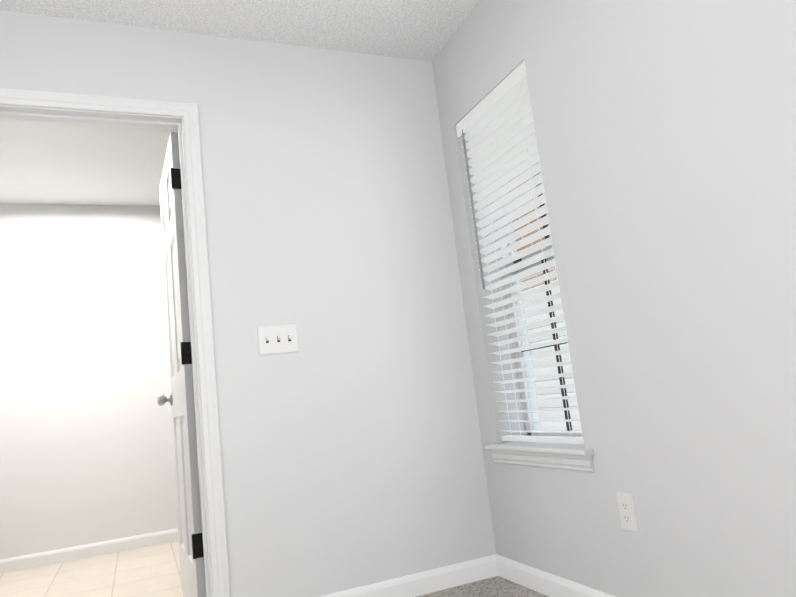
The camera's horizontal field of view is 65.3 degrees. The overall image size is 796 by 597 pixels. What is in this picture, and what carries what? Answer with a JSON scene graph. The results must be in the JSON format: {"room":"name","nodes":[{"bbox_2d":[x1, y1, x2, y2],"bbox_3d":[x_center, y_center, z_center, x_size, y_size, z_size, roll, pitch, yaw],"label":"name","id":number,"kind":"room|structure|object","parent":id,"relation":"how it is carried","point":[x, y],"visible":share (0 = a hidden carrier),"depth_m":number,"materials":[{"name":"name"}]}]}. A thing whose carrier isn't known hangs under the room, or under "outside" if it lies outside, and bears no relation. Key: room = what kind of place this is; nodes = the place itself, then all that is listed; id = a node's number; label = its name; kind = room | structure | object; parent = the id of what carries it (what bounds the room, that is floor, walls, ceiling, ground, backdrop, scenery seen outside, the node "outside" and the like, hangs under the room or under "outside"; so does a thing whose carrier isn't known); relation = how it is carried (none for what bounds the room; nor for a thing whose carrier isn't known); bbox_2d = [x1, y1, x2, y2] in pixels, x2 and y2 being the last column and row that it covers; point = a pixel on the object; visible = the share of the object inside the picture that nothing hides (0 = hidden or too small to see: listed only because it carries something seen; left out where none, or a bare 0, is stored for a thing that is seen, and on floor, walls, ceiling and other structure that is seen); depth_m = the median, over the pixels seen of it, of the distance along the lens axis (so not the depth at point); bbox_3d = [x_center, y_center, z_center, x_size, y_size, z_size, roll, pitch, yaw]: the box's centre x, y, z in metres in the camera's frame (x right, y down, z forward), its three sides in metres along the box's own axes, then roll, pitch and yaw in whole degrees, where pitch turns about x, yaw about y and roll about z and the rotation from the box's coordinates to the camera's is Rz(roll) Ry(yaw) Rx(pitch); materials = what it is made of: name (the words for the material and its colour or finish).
{"room":"empty bedroom","nodes":[
{"label":"empty bedroom","id":0,"kind":"room"},
{"bbox_2d":[0,204,177,559],"bbox_3d":[-1.911,0.514,4.478,2.500,2.440,0.100,-3,-10,-23],"label":"wall","id":1,"kind":"structure","parent":0,"point":[86,446],"depth_m":4.31,"materials":[{"name":"white paint"}]},
{"bbox_2d":[0,528,178,573],"bbox_3d":[-2.125,1.676,4.086,1.500,0.085,0.013,-3,-10,-23],"label":"baseboard","id":2,"kind":"structure","parent":1,"relation":"attached to","point":[24,562],"depth_m":4.10,"materials":[{"name":"white wood"}]},
{"bbox_2d":[0,541,183,596],"bbox_3d":[-1.338,1.548,3.252,2.500,0.100,2.370,-3,-10,-23],"label":"floor","id":3,"kind":"structure","parent":0,"point":[151,571],"depth_m":3.55,"materials":[{"name":"beige tile"}]},
{"bbox_2d":[0,0,480,205],"bbox_3d":[-1.263,-1.294,1.702,4.208,0.100,6.299,-3,-10,-23],"label":"ceiling","id":4,"kind":"structure","parent":0,"point":[423,30],"depth_m":2.87,"materials":[{"name":"white paint"}]},
{"bbox_2d":[0,10,495,596],"bbox_3d":[-1.427,0.103,2.235,4.208,2.440,0.115,-3,-10,-23],"label":"wall","id":5,"kind":"structure","parent":0,"point":[350,444],"depth_m":2.65,"materials":[{"name":"paint"}]},
{"bbox_2d":[0,88,229,596],"bbox_3d":[-1.133,0.252,2.328,0.844,2.112,0.149,-3,-10,-23],"label":"door frame","id":6,"kind":"structure","parent":5,"relation":"attached to","point":[182,118],"depth_m":2.43,"materials":[{"name":"white wood"}]},
{"bbox_2d":[157,132,205,596],"bbox_3d":[-1.000,0.339,2.823,0.171,2.015,0.712,-3,-10,-23],"label":"bathroom door","id":7,"kind":"structure","parent":5,"relation":"in","point":[180,398],"depth_m":2.66,"materials":[{"name":"white wood"}]},
{"bbox_2d":[257,324,298,354],"bbox_3d":[-0.488,0.166,2.541,0.165,0.118,0.022,-3,-10,-23],"label":"switch plate","id":8,"kind":"object","parent":5,"relation":"attached to","point":[276,339],"visible":1,"depth_m":2.54,"materials":[{"name":"white plastic"}]},
{"bbox_2d":[319,555,494,596],"bbox_3d":[-0.092,1.193,2.500,1.133,0.085,0.013,-3,-10,-23],"label":"baseboard","id":9,"kind":"structure","parent":5,"relation":"attached to","point":[478,569],"depth_m":2.59,"materials":[{"name":"white wood"}]},
{"bbox_2d":[416,576,547,596],"bbox_3d":[-0.529,0.977,0.233,4.208,0.100,3.929,-3,-10,-23],"label":"floor carpet","id":10,"kind":"object","parent":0,"point":[497,586],"depth_m":2.54,"materials":[{"name":"grey carpet"}]},
{"bbox_2d":[432,0,795,596],"bbox_3d":[1.135,-0.345,1.250,0.240,2.440,3.784,-3,-10,-23],"label":"wall","id":11,"kind":"structure","parent":0,"point":[665,131],"depth_m":1.84,"materials":[{"name":"paint"}]},
{"bbox_2d":[485,163,593,472],"bbox_3d":[0.548,-0.112,2.575,0.265,1.555,0.670,-3,-10,-23],"label":"window","id":12,"kind":"structure","parent":11,"relation":"in","point":[533,426],"depth_m":2.59,"materials":[{"name":"white plastic"}]},
{"bbox_2d":[456,61,583,443],"bbox_3d":[0.487,-0.153,2.558,0.072,1.461,0.574,-3,-10,-23],"label":"window blind","id":13,"kind":"object","parent":12,"relation":"attached to","point":[496,125],"visible":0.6,"depth_m":2.58,"materials":[{"name":"white plastic"}]},
{"bbox_2d":[495,554,615,596],"bbox_3d":[1.144,0.819,1.032,0.013,0.085,3.750,-3,-10,-23],"label":"baseboard","id":14,"kind":"structure","parent":11,"relation":"attached to","point":[548,584],"depth_m":2.42,"materials":[{"name":"white wood"}]},
{"bbox_2d":[616,492,638,532],"bbox_3d":[0.731,0.684,1.986,0.009,0.118,0.072,-3,-10,-23],"label":"outlet","id":15,"kind":"object","parent":11,"relation":"attached to","point":[627,511],"visible":1,"depth_m":1.98,"materials":[{"name":"white plastic"}]},
{"label":"outside","id":16,"kind":"structure","parent":0,"visible":0},
{"bbox_3d":[4.225,1.240,2.099,5.950,0.100,28.000,-3,-10,-23],"label":"ground","id":17,"kind":"structure","parent":16,"visible":0},
{"bbox_2d":[507,160,581,429],"bbox_3d":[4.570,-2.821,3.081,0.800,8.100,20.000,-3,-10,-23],"label":"house","id":18,"kind":"structure","parent":17,"relation":"on","point":[546,382],"depth_m":9.21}
]}

